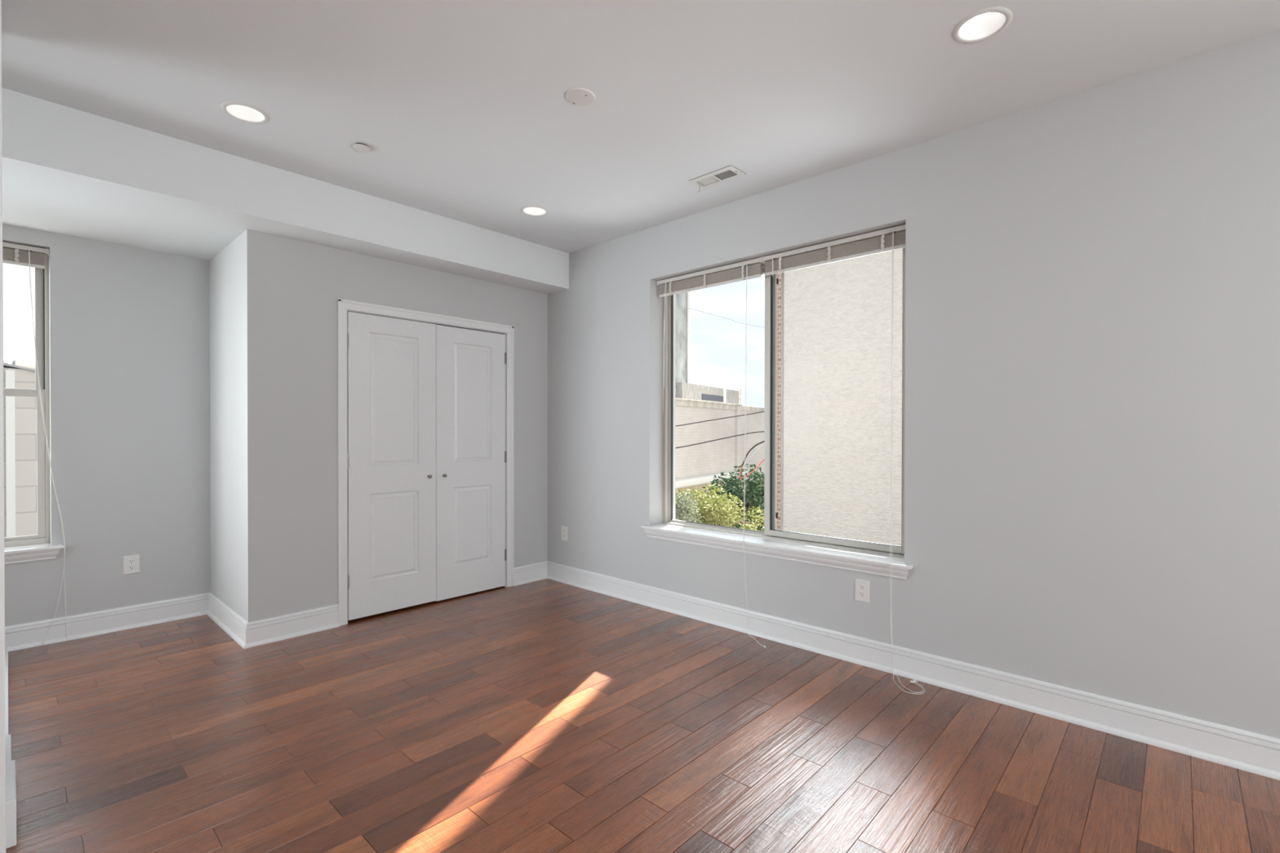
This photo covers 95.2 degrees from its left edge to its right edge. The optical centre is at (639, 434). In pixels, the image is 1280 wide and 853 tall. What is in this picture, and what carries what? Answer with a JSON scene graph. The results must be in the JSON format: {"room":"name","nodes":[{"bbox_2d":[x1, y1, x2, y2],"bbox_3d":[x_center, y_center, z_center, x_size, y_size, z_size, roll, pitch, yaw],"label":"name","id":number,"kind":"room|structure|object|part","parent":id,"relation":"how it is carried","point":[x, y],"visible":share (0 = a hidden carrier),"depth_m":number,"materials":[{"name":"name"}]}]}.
{"room":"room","nodes":[
{"label":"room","id":0,"kind":"room"},
{"bbox_2d":[2,223,210,626],"bbox_3d":[-3.070,-0.183,4.170,0.300,3.160,4.363,0,1,43],"label":"wall","id":1,"kind":"structure","parent":0,"point":[129,326],"depth_m":3.71,"materials":[{"name":"paint"}]},
{"bbox_2d":[3,255,64,564],"bbox_3d":[-3.836,-0.187,3.242,0.263,1.853,0.900,0,1,43],"label":"window","id":2,"kind":"structure","parent":1,"relation":"in","point":[21,548],"depth_m":3.54,"materials":[{"name":"white wood"}]},
{"bbox_3d":[-3.907,-0.659,3.303,0.030,0.850,0.758,0,1,43],"label":"sash","id":3,"kind":"part","parent":2,"relation":"part of","materials":[{"name":"glass"}]},
{"bbox_3d":[-3.880,0.178,3.283,0.030,0.898,0.758,0,1,43],"label":"sash","id":4,"kind":"part","parent":2,"relation":"part of","materials":[{"name":"glass"}]},
{"bbox_2d":[2,241,67,644],"bbox_3d":[-3.761,0.064,3.218,0.128,2.344,0.863,0,1,43],"label":"window blind","id":5,"kind":"object","parent":2,"relation":"attached to","point":[12,254],"visible":1,"depth_m":3.43,"materials":[{"name":"plastic"}]},
{"bbox_3d":[-3.808,-0.996,3.208,0.011,0.018,0.759,0,1,43],"label":"rail","id":6,"kind":"part","parent":5,"relation":"part of","materials":[{"name":"plastic"}]},
{"bbox_3d":[-3.503,0.064,3.446,0.166,2.295,0.043,0,0,-22],"label":"lift cord","id":7,"kind":"part","parent":5,"relation":"part of","materials":[{"name":"white fabric"}]},
{"bbox_2d":[4,592,209,652],"bbox_3d":[-3.633,1.170,3.329,0.028,0.142,1.955,0,1,43],"label":"baseboard","id":8,"kind":"structure","parent":1,"relation":"attached to","point":[32,634],"depth_m":3.64,"materials":[{"name":"paint"}]},
{"bbox_2d":[123,554,139,574],"bbox_3d":[-3.259,0.832,3.746,0.008,0.118,0.080,0,1,43],"label":"wall outlet","id":9,"kind":"object","parent":1,"relation":"attached to","point":[131,562],"visible":1,"depth_m":3.74,"materials":[{"name":"plastic"}]},
{"bbox_2d":[128,564,134,569],"bbox_3d":[-3.257,0.852,3.744,0.002,0.028,0.034,0,1,43],"label":"receptacle","id":10,"kind":"object","parent":9,"relation":"attached to","point":[130,566],"depth_m":3.74,"materials":[{"name":"white plastic"}]},
{"bbox_2d":[128,559,134,564],"bbox_3d":[-3.257,0.813,3.744,0.002,0.028,0.034,0,1,43],"label":"receptacle","id":11,"kind":"object","parent":9,"relation":"attached to","point":[130,561],"depth_m":3.74,"materials":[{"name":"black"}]},
{"bbox_2d":[209,234,242,617],"bbox_3d":[-2.640,0.019,3.819,0.809,2.442,0.120,0,1,43],"label":"wall","id":12,"kind":"structure","parent":0,"point":[225,267],"depth_m":3.74,"materials":[{"name":"paint"}]},
{"bbox_2d":[206,592,248,648],"bbox_3d":[-2.638,1.169,3.721,0.958,0.142,0.028,0,1,43],"label":"baseboard","id":13,"kind":"structure","parent":12,"relation":"attached to","point":[227,619],"depth_m":3.68,"materials":[{"name":"paint"}]},
{"bbox_2d":[1,87,568,294],"bbox_3d":[-2.445,-1.470,3.722,1.212,0.538,4.163,0,1,43],"label":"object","id":14,"kind":"structure","parent":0,"point":[67,171],"depth_m":3.24,"materials":[{"name":"paint"}]},
{"bbox_2d":[241,229,547,622],"bbox_3d":[-1.591,0.022,4.271,0.120,2.452,2.209,0,1,43],"label":"wall","id":15,"kind":"structure","parent":0,"point":[291,289],"depth_m":3.67,"materials":[{"name":"paint"}]},
{"bbox_2d":[346,311,435,620],"bbox_3d":[-1.708,0.206,4.052,0.069,2.026,0.628,0,1,43],"label":"door","id":16,"kind":"structure","parent":15,"relation":"in","point":[391,456],"depth_m":4.04,"materials":[{"name":"paint"}]},
{"bbox_2d":[244,560,547,648],"bbox_3d":[-1.548,1.168,4.218,0.028,0.142,2.237,0,1,43],"label":"baseboard","id":17,"kind":"structure","parent":15,"relation":"attached to","point":[261,632],"depth_m":3.63,"materials":[{"name":"paint"}]},
{"bbox_2d":[337,298,513,626],"bbox_3d":[-1.536,0.179,4.314,0.134,2.118,1.353,0,1,43],"label":"trim","id":18,"kind":"structure","parent":15,"relation":"attached to","point":[343,305],"depth_m":3.82,"materials":[{"name":"paint"}]},
{"bbox_2d":[435,324,506,601],"bbox_3d":[-1.288,0.209,4.507,0.068,2.029,0.605,0,1,43],"label":"door","id":19,"kind":"structure","parent":15,"relation":"in","point":[471,453],"depth_m":4.49,"materials":[{"name":"paint"}]},
{"bbox_2d":[1,0,1279,253],"bbox_3d":[0.470,-1.597,1.030,6.723,0.242,4.163,0,1,43],"label":"ceiling","id":20,"kind":"structure","parent":0,"point":[462,111],"depth_m":2.45,"materials":[{"name":"paint"}]},
{"bbox_2d":[220,100,270,124],"bbox_3d":[-1.827,-1.519,2.706,0.220,0.069,0.220,0,1,43],"label":"recessed light","id":21,"kind":"object","parent":20,"relation":"in","point":[243,112],"visible":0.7,"depth_m":2.75,"materials":[{"name":"plastic"}]},
{"bbox_2d":[351,142,370,151],"bbox_3d":[-1.439,-1.485,3.018,0.085,0.012,0.085,0,1,43],"label":"sprinkler cover","id":22,"kind":"object","parent":20,"relation":"attached to","point":[360,147],"visible":1,"depth_m":3.01,"materials":[{"name":"plastic"}]},
{"bbox_2d":[520,204,550,216],"bbox_3d":[-0.705,-1.525,3.906,0.220,0.069,0.220,0,1,43],"label":"recessed light","id":23,"kind":"object","parent":20,"relation":"in","point":[533,211],"visible":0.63,"depth_m":3.96,"materials":[{"name":"plastic"}]},
{"bbox_2d":[564,87,595,106],"bbox_3d":[-0.264,-1.483,2.571,0.135,0.008,0.135,0,1,43],"label":"cover plate","id":24,"kind":"object","parent":20,"relation":"attached to","point":[579,96],"visible":1,"depth_m":2.56,"materials":[{"name":"plastic"}]},
{"bbox_2d":[688,164,746,192],"bbox_3d":[0.445,-1.526,3.386,0.300,0.171,0.151,0,1,43],"label":"ceiling vent","id":25,"kind":"object","parent":20,"relation":"in","point":[709,180],"visible":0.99,"depth_m":3.38,"materials":[{"name":"metal"}]},
{"bbox_2d":[951,4,1013,44],"bbox_3d":[1.238,-1.511,2.118,0.220,0.069,0.220,0,1,43],"label":"recessed light","id":26,"kind":"object","parent":20,"relation":"in","point":[983,24],"visible":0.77,"depth_m":2.16,"materials":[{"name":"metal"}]},
{"bbox_2d":[5,578,1279,852],"bbox_3d":[-0.013,1.334,1.448,8.186,0.150,4.500,0,1,43],"label":"floor","id":27,"kind":"structure","parent":0,"point":[546,715],"depth_m":2.31,"materials":[{"name":"brown wood"}]},
{"bbox_2d":[547,30,1279,738],"bbox_3d":[1.494,-0.170,3.127,8.450,3.160,0.297,0,1,43],"label":"wall","id":28,"kind":"structure","parent":0,"point":[1092,388],"depth_m":2.61,"materials":[{"name":"paint"}]},
{"bbox_2d":[561,525,568,541],"bbox_3d":[-0.631,0.827,4.887,0.080,0.120,0.008,0,1,43],"label":"wall outlet","id":29,"kind":"object","parent":28,"relation":"attached to","point":[564,529],"visible":1,"depth_m":4.88,"materials":[{"name":"plastic"}]},
{"bbox_2d":[640,248,913,579],"bbox_3d":[0.788,-0.189,3.707,1.867,1.864,0.282,0,1,43],"label":"window","id":30,"kind":"structure","parent":28,"relation":"in","point":[872,557],"depth_m":3.75,"materials":[{"name":"grey"}]},
{"bbox_2d":[656,257,765,648],"bbox_3d":[0.513,0.063,3.905,0.230,2.363,1.069,0,0,-35],"label":"window blind","id":31,"kind":"object","parent":30,"relation":"attached to","point":[751,268],"visible":0.98,"depth_m":3.91,"materials":[{"name":"plastic"}]},
{"bbox_3d":[0.178,-0.628,4.198,0.020,0.939,0.018,0,0,-23],"label":"tilt cord","id":32,"kind":"part","parent":31,"relation":"part of","materials":[{"name":"white plastic"}]},
{"bbox_3d":[0.452,-1.007,3.976,0.843,0.018,0.011,0,1,43],"label":"rail","id":33,"kind":"part","parent":31,"relation":"part of","materials":[{"name":"plastic"}]},
{"bbox_3d":[0.679,0.078,3.580,0.056,2.338,0.331,0,0,-8],"label":"lift cord","id":34,"kind":"part","parent":31,"relation":"part of","materials":[{"name":"white fabric"}]},
{"bbox_3d":[0.552,-0.216,4.062,0.885,1.734,0.030,0,1,43],"label":"sash","id":35,"kind":"part","parent":30,"relation":"part of","materials":[{"name":"clear glass"}]},
{"bbox_3d":[0.917,-0.215,3.764,0.016,1.732,0.007,0,1,43],"label":"screen rail","id":36,"kind":"part","parent":30,"relation":"part of","materials":[{"name":"grey metal"}]},
{"bbox_3d":[1.140,-0.215,3.475,0.892,1.726,0.030,0,1,43],"label":"sash","id":37,"kind":"part","parent":30,"relation":"part of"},
{"bbox_2d":[762,224,924,693],"bbox_3d":[1.067,0.069,3.245,1.028,2.363,0.308,0,1,43],"label":"window blind","id":38,"kind":"object","parent":30,"relation":"attached to","point":[892,238],"visible":0.91,"depth_m":3.30,"materials":[{"name":"plastic"}]},
{"bbox_3d":[1.101,-1.002,3.376,0.854,0.018,0.011,0,1,43],"label":"rail","id":39,"kind":"part","parent":38,"relation":"part of","materials":[{"name":"plastic"}]},
{"bbox_3d":[1.342,0.083,2.970,0.120,2.338,0.323,0,0,1],"label":"lift cord","id":40,"kind":"part","parent":38,"relation":"part of","materials":[{"name":"white fabric"}]},
{"bbox_2d":[855,578,870,602],"bbox_3d":[1.212,0.851,3.185,0.080,0.118,0.008,0,1,43],"label":"wall outlet","id":41,"kind":"object","parent":28,"relation":"attached to","point":[862,587],"visible":1,"depth_m":3.18,"materials":[{"name":"plastic"}]},
{"bbox_2d":[858,591,865,597],"bbox_3d":[1.210,0.870,3.183,0.034,0.028,0.002,0,1,43],"label":"receptacle","id":42,"kind":"object","parent":41,"relation":"attached to","point":[861,594],"depth_m":3.18,"materials":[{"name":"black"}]},
{"bbox_2d":[858,584,865,590],"bbox_3d":[1.210,0.831,3.183,0.034,0.028,0.002,0,1,43],"label":"receptacle","id":43,"kind":"object","parent":41,"relation":"attached to","point":[861,587],"depth_m":3.18,"materials":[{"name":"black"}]},
{"bbox_2d":[546,560,1279,780],"bbox_3d":[1.765,1.183,2.663,7.006,0.142,0.028,0,1,43],"label":"baseboard","id":44,"kind":"structure","parent":28,"relation":"attached to","point":[1254,753],"depth_m":2.77,"materials":[{"name":"paint"}]},
{"bbox_3d":[-2.156,-0.116,1.894,0.700,2.738,0.109,0,1,43],"label":"wall","id":45,"kind":"structure","parent":0,"visible":0},
{"bbox_2d":[0,0,5,852],"bbox_3d":[-1.868,-0.114,1.631,0.080,2.738,0.124,0,1,43],"label":"trim","id":46,"kind":"structure","parent":45,"relation":"attached to","point":[2,711],"depth_m":1.65,"materials":[{"name":"paint"}]},
{"bbox_2d":[4,644,16,848],"bbox_3d":[-2.757,1.177,2.551,2.300,0.142,0.031,0,1,43],"label":"baseboard","id":47,"kind":"structure","parent":45,"relation":"attached to","point":[11,784],"depth_m":1.85,"materials":[{"name":"paint"}]},
{"label":"outside","id":48,"kind":"structure","parent":0,"visible":0},
{"bbox_3d":[-0.853,4.829,21.228,150.000,0.200,150.000,0,1,43],"label":"ground","id":49,"kind":"structure","parent":48,"visible":0},
{"bbox_2d":[3,358,37,537],"bbox_3d":[-10.721,1.729,8.546,1.470,6.135,16.000,0,1,43],"label":"exterior wall","id":50,"kind":"structure","parent":49,"relation":"on","point":[20,413],"depth_m":8.93,"materials":[{"name":"white"}]},
{"bbox_2d":[3,358,14,368],"bbox_3d":[-10.195,-1.018,9.441,0.130,0.420,0.290,0,1,43],"label":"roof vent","id":51,"kind":"object","parent":50,"relation":"attached to","point":[5,361],"depth_m":9.40,"materials":[{"name":"grey metal"}]},
{"bbox_2d":[675,291,689,383],"bbox_3d":[-1.575,-6.223,44.371,8.239,21.600,8.000,0,0,32],"label":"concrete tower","id":52,"kind":"structure","parent":49,"relation":"on","point":[682,314],"depth_m":44.85,"materials":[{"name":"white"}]},
{"bbox_2d":[675,489,702,522],"bbox_3d":[0.813,2.957,11.454,1.155,3.687,1.180,0,1,43],"label":"bush","id":53,"kind":"object","parent":49,"relation":"on","point":[682,513],"visible":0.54,"depth_m":11.38,"materials":[{"name":"green plant"}]},
{"bbox_2d":[675,382,741,404],"bbox_3d":[4.411,0.484,43.233,2.480,8.220,10.100,0,0,32],"label":"building","id":54,"kind":"structure","parent":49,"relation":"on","point":[683,390],"depth_m":41.62,"materials":[{"name":"white"}]},
{"bbox_3d":[6.353,-2.259,44.163,0.180,2.500,0.350,0,0,32],"label":"post","id":55,"kind":"part","parent":54,"relation":"part of","materials":[{"name":"white"}]},
{"bbox_3d":[7.957,-2.334,46.756,0.180,2.620,0.350,0,0,32],"label":"post","id":56,"kind":"part","parent":54,"relation":"part of","materials":[{"name":"beige"}]},
{"bbox_2d":[675,483,764,531],"bbox_3d":[1.800,2.949,13.007,2.209,3.687,2.268,0,1,43],"label":"bush","id":57,"kind":"object","parent":49,"relation":"on","point":[716,513],"visible":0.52,"depth_m":12.41,"materials":[{"name":"green plant"}]},
{"bbox_2d":[675,398,764,523],"bbox_3d":[2.845,1.529,31.332,5.550,6.280,26.000,0,0,32],"label":"exterior wall","id":58,"kind":"structure","parent":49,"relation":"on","point":[695,465],"depth_m":28.04,"materials":[{"name":"beige paint"}]},
{"bbox_2d":[702,463,764,531],"bbox_3d":[2.981,2.777,16.381,2.762,3.992,2.266,0,0,34],"label":"bush","id":59,"kind":"object","parent":49,"relation":"on","point":[754,496],"visible":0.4,"depth_m":15.78,"materials":[{"name":"green plant"}]},
{"bbox_2d":[739,524,756,530],"bbox_3d":[1.964,3.159,10.085,0.655,3.306,0.734,0,1,43],"label":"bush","id":60,"kind":"object","parent":49,"relation":"on","point":[748,526],"visible":0.05,"depth_m":9.95,"materials":[{"name":"green plant"}]},
{"bbox_2d":[777,248,902,546],"bbox_3d":[13.188,0.316,11.092,13.665,9.000,17.810,0,1,43],"label":"stucco building","id":61,"kind":"structure","parent":49,"relation":"on","point":[838,482],"depth_m":8.46,"materials":[{"name":"beige concrete"}]},
{"bbox_2d":[675,431,764,448],"bbox_3d":[2.312,0.262,13.007,7.361,0.675,0.087,0,0,0],"label":"overhead cable","id":62,"kind":"object","parent":61,"relation":"attached to","point":[759,431],"visible":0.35,"depth_m":13.00,"materials":[{"name":"grey plastic"}]},
{"bbox_2d":[675,411,764,426],"bbox_3d":[2.755,-0.658,13.991,8.322,1.542,0.156,0,0,0],"label":"overhead cable","id":63,"kind":"object","parent":61,"relation":"attached to","point":[761,411],"visible":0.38,"depth_m":13.99,"materials":[{"name":"grey plastic"}]},
{"bbox_2d":[738,440,764,479],"bbox_3d":[1.981,0.349,9.482,0.738,0.742,0.076,0,0,7],"label":"cable","id":64,"kind":"object","parent":61,"relation":"attached to","point":[753,446],"visible":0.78,"depth_m":9.49,"materials":[{"name":"grey plastic"}]},
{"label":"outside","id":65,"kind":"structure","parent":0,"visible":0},
{"bbox_2d":[675,305,764,328],"bbox_3d":[6.568,-3.372,19.956,11.615,2.256,0.058,0,0,1],"label":"overhead cable","id":66,"kind":"object","parent":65,"point":[676,305],"visible":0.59,"depth_m":20.00,"materials":[{"name":"grey metal"}]}
]}

